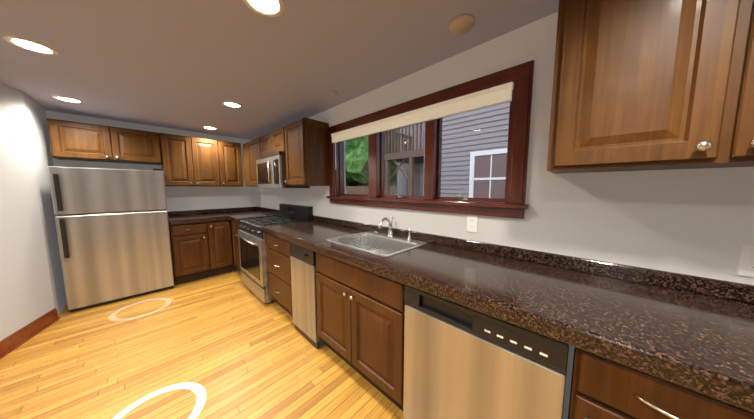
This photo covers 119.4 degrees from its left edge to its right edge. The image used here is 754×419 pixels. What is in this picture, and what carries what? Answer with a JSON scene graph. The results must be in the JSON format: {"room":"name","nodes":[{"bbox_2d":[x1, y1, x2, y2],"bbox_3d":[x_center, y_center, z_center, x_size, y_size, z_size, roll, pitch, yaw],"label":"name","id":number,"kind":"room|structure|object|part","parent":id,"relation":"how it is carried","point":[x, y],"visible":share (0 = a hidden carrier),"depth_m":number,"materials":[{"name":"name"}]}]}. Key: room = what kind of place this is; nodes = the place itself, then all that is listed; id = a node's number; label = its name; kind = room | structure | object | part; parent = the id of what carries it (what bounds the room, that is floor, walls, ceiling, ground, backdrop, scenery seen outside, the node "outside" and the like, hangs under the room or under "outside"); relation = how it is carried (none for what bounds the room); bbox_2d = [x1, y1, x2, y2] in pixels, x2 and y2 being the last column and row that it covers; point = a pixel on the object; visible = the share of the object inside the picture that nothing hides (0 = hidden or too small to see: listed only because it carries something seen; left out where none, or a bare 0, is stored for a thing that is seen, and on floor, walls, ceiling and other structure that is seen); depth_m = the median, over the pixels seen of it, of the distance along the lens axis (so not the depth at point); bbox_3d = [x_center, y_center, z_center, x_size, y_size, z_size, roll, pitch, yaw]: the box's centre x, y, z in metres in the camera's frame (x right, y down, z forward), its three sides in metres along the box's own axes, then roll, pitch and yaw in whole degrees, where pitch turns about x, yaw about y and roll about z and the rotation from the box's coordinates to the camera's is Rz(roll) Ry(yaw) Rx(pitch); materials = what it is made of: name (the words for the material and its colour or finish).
{"room":"kitchen","nodes":[
{"label":"kitchen","id":0,"kind":"room"},
{"bbox_2d":[0,83,54,340],"bbox_3d":[-1.646,0.330,-0.998,0.150,2.280,7.300,-3,6,-29],"label":"wall","id":1,"kind":"structure","parent":0,"point":[26,295],"depth_m":2.00,"materials":[{"name":"grey paint"}]},
{"bbox_2d":[0,308,59,358],"bbox_3d":[-1.568,1.398,-0.851,0.026,0.125,7.300,-3,6,-29],"label":"baseboard","id":2,"kind":"structure","parent":1,"relation":"attached to","point":[15,340],"depth_m":2.00,"materials":[{"name":"brown wood"}]},
{"bbox_2d":[23,93,66,315],"bbox_3d":[-4.565,0.080,1.578,0.870,2.280,2.560,5,8,43],"label":"wall","id":3,"kind":"structure","parent":0,"point":[36,116],"depth_m":2.37,"materials":[{"name":"grey paint"}]},
{"bbox_2d":[46,111,257,210],"bbox_3d":[-3.169,-0.112,3.567,0.150,2.280,2.260,5,8,43],"label":"wall","id":4,"kind":"structure","parent":0,"point":[181,198],"depth_m":3.53,"materials":[{"name":"grey paint"}]},
{"bbox_2d":[47,118,242,186],"bbox_3d":[-2.971,-0.724,3.348,0.346,0.740,2.209,5,8,43],"label":"upper cabinet","id":5,"kind":"object","parent":4,"relation":"attached to","point":[184,160],"depth_m":3.05,"materials":[{"name":"brown wood"}]},
{"bbox_2d":[0,263,403,418],"bbox_3d":[-1.210,1.421,0.080,7.970,0.100,5.120,5,8,43],"label":"floor","id":6,"kind":"structure","parent":0,"point":[233,345],"depth_m":1.71,"materials":[{"name":"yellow wood"}]},
{"bbox_2d":[47,166,173,311],"bbox_3d":[-3.272,0.291,2.825,0.670,1.620,0.860,5,8,43],"label":"refrigerator","id":7,"kind":"object","parent":6,"relation":"on","point":[113,234],"visible":1,"depth_m":2.58,"materials":[{"name":"grey metal"}]},
{"bbox_2d":[111,298,169,320],"bbox_3d":[-2.688,1.133,2.524,0.490,0.001,0.490,5,8,43],"label":"ring","id":8,"kind":"object","parent":6,"relation":"on","point":[145,314],"visible":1,"depth_m":2.47,"materials":[{"name":"white"}]},
{"bbox_2d":[112,382,205,418],"bbox_3d":[-1.332,1.250,1.315,0.500,0.001,0.500,5,8,43],"label":"ring","id":9,"kind":"object","parent":6,"relation":"on","point":[198,390],"visible":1,"depth_m":1.46,"materials":[{"name":"white"}]},
{"bbox_2d":[169,222,212,284],"bbox_3d":[-2.882,0.610,3.375,0.616,0.880,0.397,5,8,43],"label":"base cabinet","id":10,"kind":"object","parent":6,"relation":"on","point":[189,242],"depth_m":3.17,"materials":[{"name":"brown wood"}]},
{"bbox_2d":[168,206,263,224],"bbox_3d":[-2.548,0.074,3.643,0.668,0.134,1.318,5,8,43],"label":"countertop","id":11,"kind":"structure","parent":10,"relation":"on","point":[187,216],"depth_m":3.46,"materials":[{"name":"brown stone"}]},
{"bbox_2d":[209,220,232,275],"bbox_3d":[-2.643,0.586,3.626,0.616,0.880,0.298,5,8,43],"label":"base cabinet","id":12,"kind":"object","parent":6,"relation":"on","point":[220,246],"depth_m":3.42,"materials":[{"name":"brown wood"}]},
{"bbox_2d":[229,220,241,271],"bbox_3d":[-1.903,0.592,3.561,0.543,0.880,0.615,5,8,43],"label":"base cabinet","id":13,"kind":"object","parent":6,"relation":"on","point":[233,226],"depth_m":3.42,"materials":[{"name":"brown wood"}]},
{"bbox_2d":[228,207,279,222],"bbox_3d":[-1.898,0.089,3.482,0.498,0.134,0.658,5,8,43],"label":"countertop","id":14,"kind":"structure","parent":13,"relation":"on","point":[233,215],"depth_m":3.68,"materials":[{"name":"brown stone"}]},
{"bbox_2d":[235,203,312,302],"bbox_3d":[-1.420,0.518,3.022,0.873,1.130,0.722,5,8,43],"label":"range","id":15,"kind":"object","parent":6,"relation":"on","point":[251,235],"visible":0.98,"depth_m":2.80,"materials":[{"name":"silver metal"}]},
{"bbox_3d":[-1.648,0.372,2.765,0.732,0.021,0.058,5,8,43],"label":"handle","id":16,"kind":"part","parent":15,"relation":"part of","materials":[{"name":"silver metal"}]},
{"bbox_3d":[-1.618,0.687,2.828,0.864,0.752,0.034,5,8,43],"label":"door","id":17,"kind":"part","parent":15,"relation":"part of","materials":[{"name":"silver metal"}]},
{"bbox_3d":[-1.428,0.395,3.000,0.732,0.800,0.588,5,8,43],"label":"glass","id":18,"kind":"part","parent":15,"relation":"part of","materials":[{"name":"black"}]},
{"bbox_2d":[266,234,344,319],"bbox_3d":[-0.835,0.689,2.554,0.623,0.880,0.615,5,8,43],"label":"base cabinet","id":19,"kind":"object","parent":6,"relation":"on","point":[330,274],"depth_m":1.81,"materials":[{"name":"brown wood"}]},
{"bbox_2d":[290,242,325,348],"bbox_3d":[-0.457,0.727,2.189,0.418,0.876,0.620,5,8,43],"label":"trash compactor","id":20,"kind":"object","parent":6,"relation":"on","point":[303,283],"visible":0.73,"depth_m":1.93,"materials":[{"name":"grey metal"}]},
{"bbox_3d":[-0.656,0.782,1.983,0.418,0.665,0.037,5,8,43],"label":"door","id":21,"kind":"part","parent":20,"relation":"part of","materials":[{"name":"silver metal"}]},
{"bbox_2d":[403,285,568,418],"bbox_3d":[0.593,0.823,1.197,0.651,0.876,0.623,5,8,43],"label":"dishwasher","id":22,"kind":"object","parent":6,"relation":"on","point":[462,362],"visible":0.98,"depth_m":0.93,"materials":[{"name":"grey metal"}]},
{"bbox_2d":[568,347,753,418],"bbox_3d":[1.000,0.857,0.825,0.420,0.880,0.615,5,8,43],"label":"base cabinet","id":23,"kind":"object","parent":6,"relation":"on","point":[601,387],"depth_m":0.63,"materials":[{"name":"brown wood"}]},
{"bbox_2d":[262,215,753,412],"bbox_3d":[0.549,0.312,1.180,4.468,0.134,0.653,5,8,43],"label":"countertop","id":24,"kind":"structure","parent":23,"relation":"on","point":[694,333],"depth_m":0.85,"materials":[{"name":"brown stone"}]},
{"bbox_2d":[326,217,426,257],"bbox_3d":[-0.014,0.271,1.764,0.670,0.386,0.510,5,8,43],"label":"sink","id":25,"kind":"object","parent":24,"relation":"in","point":[382,245],"visible":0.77,"depth_m":1.90,"materials":[{"name":"silver metal"}]},
{"bbox_2d":[326,231,426,257],"bbox_3d":[-0.014,0.357,1.772,0.670,0.212,0.510,5,8,43],"label":"basin","id":26,"kind":"object","parent":25,"relation":"in","point":[382,245],"depth_m":1.91,"materials":[{"name":"silver metal"}]},
{"bbox_2d":[378,217,411,240],"bbox_3d":[0.148,0.159,1.816,0.250,0.174,0.187,5,8,43],"label":"faucet","id":27,"kind":"object","parent":24,"relation":"on","point":[390,236],"depth_m":1.87,"materials":[{"name":"silver metal"}]},
{"bbox_2d":[0,0,558,139],"bbox_3d":[-1.210,-0.948,-0.149,7.970,0.100,5.120,5,8,43],"label":"ceiling","id":28,"kind":"structure","parent":0,"point":[189,65],"depth_m":1.48,"materials":[{"name":"grey paint"}]},
{"bbox_2d":[3,35,58,54],"bbox_3d":[-2.204,-1.044,1.410,0.192,0.008,0.192,5,8,43],"label":"recessed light","id":29,"kind":"object","parent":28,"relation":"in","point":[30,45],"visible":1,"depth_m":1.40,"materials":[{"name":"white glass"}]},
{"bbox_2d":[52,96,83,102],"bbox_3d":[-3.168,-1.127,2.264,0.192,0.008,0.192,5,8,43],"label":"recessed light","id":30,"kind":"object","parent":28,"relation":"in","point":[67,99],"visible":0.98,"depth_m":2.25,"materials":[{"name":"white glass"}]},
{"bbox_2d":[202,126,216,129],"bbox_3d":[-2.526,-1.230,3.330,0.192,0.008,0.192,5,8,43],"label":"recessed light","id":31,"kind":"object","parent":28,"relation":"in","point":[209,127],"visible":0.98,"depth_m":3.30,"materials":[{"name":"white glass"}]},
{"bbox_2d":[222,101,242,107],"bbox_3d":[-1.577,-1.140,2.402,0.192,0.008,0.192,5,8,43],"label":"recessed light","id":32,"kind":"object","parent":28,"relation":"in","point":[231,104],"visible":1,"depth_m":2.39,"materials":[{"name":"white plastic"}]},
{"bbox_2d":[243,0,284,16],"bbox_3d":[-0.554,-1.012,1.075,0.192,0.008,0.192,5,8,43],"label":"recessed light","id":33,"kind":"object","parent":28,"relation":"in","point":[271,8],"visible":1,"depth_m":1.10,"materials":[{"name":"white plastic"}]},
{"bbox_2d":[330,91,337,94],"bbox_3d":[-0.412,-1.108,2.101,0.079,0.014,0.079,4,7,34],"label":"ceiling detector","id":34,"kind":"object","parent":28,"relation":"attached to","point":[331,92],"depth_m":2.09,"materials":[{"name":"beige plastic"}]},
{"bbox_2d":[449,14,473,34],"bbox_3d":[0.466,-1.012,1.217,0.129,0.034,0.129,4,7,37],"label":"ceiling detector","id":35,"kind":"object","parent":28,"relation":"attached to","point":[461,24],"depth_m":1.19,"materials":[{"name":"beige plastic"}]},
{"bbox_2d":[257,12,753,418],"bbox_3d":[0.444,0.058,1.813,7.820,2.280,0.150,5,8,43],"label":"wall","id":36,"kind":"structure","parent":0,"point":[706,244],"depth_m":1.16,"materials":[{"name":"grey paint"}]},
{"bbox_2d":[239,117,328,186],"bbox_3d":[-1.442,-0.703,3.181,2.105,0.730,0.349,5,8,43],"label":"upper cabinet","id":37,"kind":"object","parent":36,"relation":"attached to","point":[304,141],"depth_m":2.53,"materials":[{"name":"brown wood"}]},
{"bbox_2d":[256,151,309,187],"bbox_3d":[-1.334,-0.515,3.036,0.788,0.440,0.440,5,8,43],"label":"microwave","id":38,"kind":"object","parent":37,"relation":"attached to","point":[271,169],"visible":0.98,"depth_m":2.79,"materials":[{"name":"grey metal"}]},
{"bbox_3d":[-1.445,-0.482,2.906,0.708,0.300,0.002,5,8,43],"label":"glass","id":39,"kind":"part","parent":38,"relation":"part of","materials":[{"name":"black glass"}]},
{"bbox_3d":[-1.357,-0.471,2.791,0.018,0.260,0.050,5,8,43],"label":"handle","id":40,"kind":"part","parent":38,"relation":"part of","materials":[{"name":"silver metal"}]},
{"bbox_3d":[-1.442,-0.482,2.925,0.788,0.393,0.030,5,8,43],"label":"door","id":41,"kind":"part","parent":38,"relation":"part of","materials":[{"name":"silver metal"}]},
{"bbox_2d":[326,60,534,218],"bbox_3d":[0.184,-0.450,1.952,1.995,0.876,0.175,5,8,43],"label":"window","id":42,"kind":"structure","parent":36,"relation":"in","point":[441,156],"depth_m":1.64,"materials":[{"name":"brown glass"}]},
{"bbox_2d":[331,82,513,162],"bbox_3d":[0.139,-0.591,1.890,1.767,0.397,0.040,5,8,43],"label":"window blinds","id":43,"kind":"object","parent":42,"relation":"attached to","point":[496,95],"visible":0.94,"depth_m":1.59,"materials":[{"name":"beige fabric"}]},
{"bbox_3d":[0.207,-0.441,1.977,1.735,0.678,0.040,5,8,43],"label":"window sashes","id":44,"kind":"part","parent":42,"relation":"part of","materials":[{"name":"brown wood"}]},
{"bbox_3d":[0.184,-0.450,1.952,1.995,0.876,0.175,5,8,43],"label":"horizontal window casing","id":45,"kind":"part","parent":42,"relation":"part of","materials":[{"name":"brown wood"}]},
{"bbox_3d":[0.193,-0.449,1.961,1.955,0.700,0.150,5,8,43],"label":"vertical window casing","id":46,"kind":"part","parent":42,"relation":"part of","materials":[{"name":"brown wood"}]},
{"bbox_2d":[456,195,469,200],"bbox_3d":[0.611,-0.082,1.569,0.086,0.042,0.040,4,7,34],"label":"window crank","id":47,"kind":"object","parent":42,"relation":"attached to","point":[460,199],"depth_m":1.55,"materials":[{"name":"silver metal"}]},
{"bbox_2d":[467,215,477,232],"bbox_3d":[0.651,0.097,1.510,0.070,0.116,0.008,5,8,43],"label":"electrical outlet plate","id":48,"kind":"object","parent":36,"relation":"attached to","point":[472,220],"visible":1,"depth_m":1.51,"materials":[{"name":"white plastic"}]},
{"bbox_2d":[469,218,473,228],"bbox_3d":[0.649,0.097,1.508,0.033,0.072,0.002,5,8,43],"label":"socket","id":49,"kind":"object","parent":48,"relation":"attached to","point":[471,220],"depth_m":1.51,"materials":[{"name":"white plastic"}]},
{"bbox_2d":[547,0,753,173],"bbox_3d":[1.461,-0.483,0.442,1.720,0.720,0.349,5,8,43],"label":"upper cabinet","id":50,"kind":"object","parent":36,"relation":"attached to","point":[640,85],"depth_m":0.75,"materials":[{"name":"brown wood"}]},
{"bbox_2d":[737,245,753,277],"bbox_3d":[1.397,0.195,0.809,0.070,0.116,0.008,5,8,43],"label":"electrical outlet plate","id":51,"kind":"object","parent":36,"relation":"attached to","point":[746,265],"visible":1,"depth_m":0.82,"materials":[{"name":"white plastic"}]},
{"bbox_2d":[749,254,753,271],"bbox_3d":[1.395,0.195,0.808,0.033,0.072,0.002,5,8,43],"label":"socket","id":52,"kind":"object","parent":51,"relation":"attached to","point":[751,256],"depth_m":0.82,"materials":[{"name":"white plastic"}]},
{"label":"outside","id":53,"kind":"structure","parent":0,"visible":0},
{"bbox_3d":[-1.171,0.831,11.995,34.000,0.020,12.220,5,8,43],"label":"ground","id":54,"kind":"structure","parent":53,"visible":0},
{"bbox_2d":[345,135,384,185],"bbox_3d":[-0.363,-3.948,14.985,12.555,8.928,5.977,5,8,43],"label":"foliage","id":55,"kind":"object","parent":54,"relation":"on","point":[353,146],"depth_m":13.89,"materials":[{"name":"green plant"}]},
{"bbox_2d":[346,186,396,194],"bbox_3d":[-2.720,-0.598,15.766,14.400,2.100,0.100,5,8,43],"label":"fence","id":56,"kind":"object","parent":54,"relation":"on","point":[354,190],"depth_m":13.97,"materials":[{"name":"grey wood"}]},
{"bbox_2d":[356,129,397,185],"bbox_3d":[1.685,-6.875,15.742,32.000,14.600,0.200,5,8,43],"label":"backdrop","id":57,"kind":"object","parent":54,"relation":"on","point":[393,181],"depth_m":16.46,"materials":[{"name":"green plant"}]},
{"bbox_2d":[384,122,424,195],"bbox_3d":[1.281,-0.662,7.278,1.520,3.860,1.440,5,8,43],"label":"deck","id":58,"kind":"object","parent":54,"relation":"on","point":[396,154],"depth_m":6.77,"materials":[{"name":"brown"}]},
{"bbox_2d":[397,102,509,196],"bbox_3d":[3.655,-2.262,6.552,6.950,7.185,4.020,5,8,43],"label":"siding","id":59,"kind":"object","parent":54,"relation":"on","point":[500,141],"depth_m":5.40,"materials":[{"name":"grey plastic"}]},
{"bbox_2d":[407,168,420,195],"bbox_3d":[1.356,-0.177,8.296,0.600,2.700,0.009,5,8,43],"label":"doorway","id":60,"kind":"structure","parent":59,"relation":"attached to","point":[416,184],"depth_m":8.12,"materials":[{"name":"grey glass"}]},
{"bbox_2d":[469,148,506,197],"bbox_3d":[2.560,-0.695,4.971,0.930,1.270,0.030,5,8,43],"label":"window","id":61,"kind":"structure","parent":59,"relation":"attached to","point":[472,162],"depth_m":5.00,"materials":[{"name":"white"}]},
{"bbox_3d":[2.565,-0.695,4.977,0.730,1.070,0.010,5,8,43],"label":"house window glass","id":62,"kind":"part","parent":61,"relation":"part of","materials":[{"name":"glass"}]}
]}

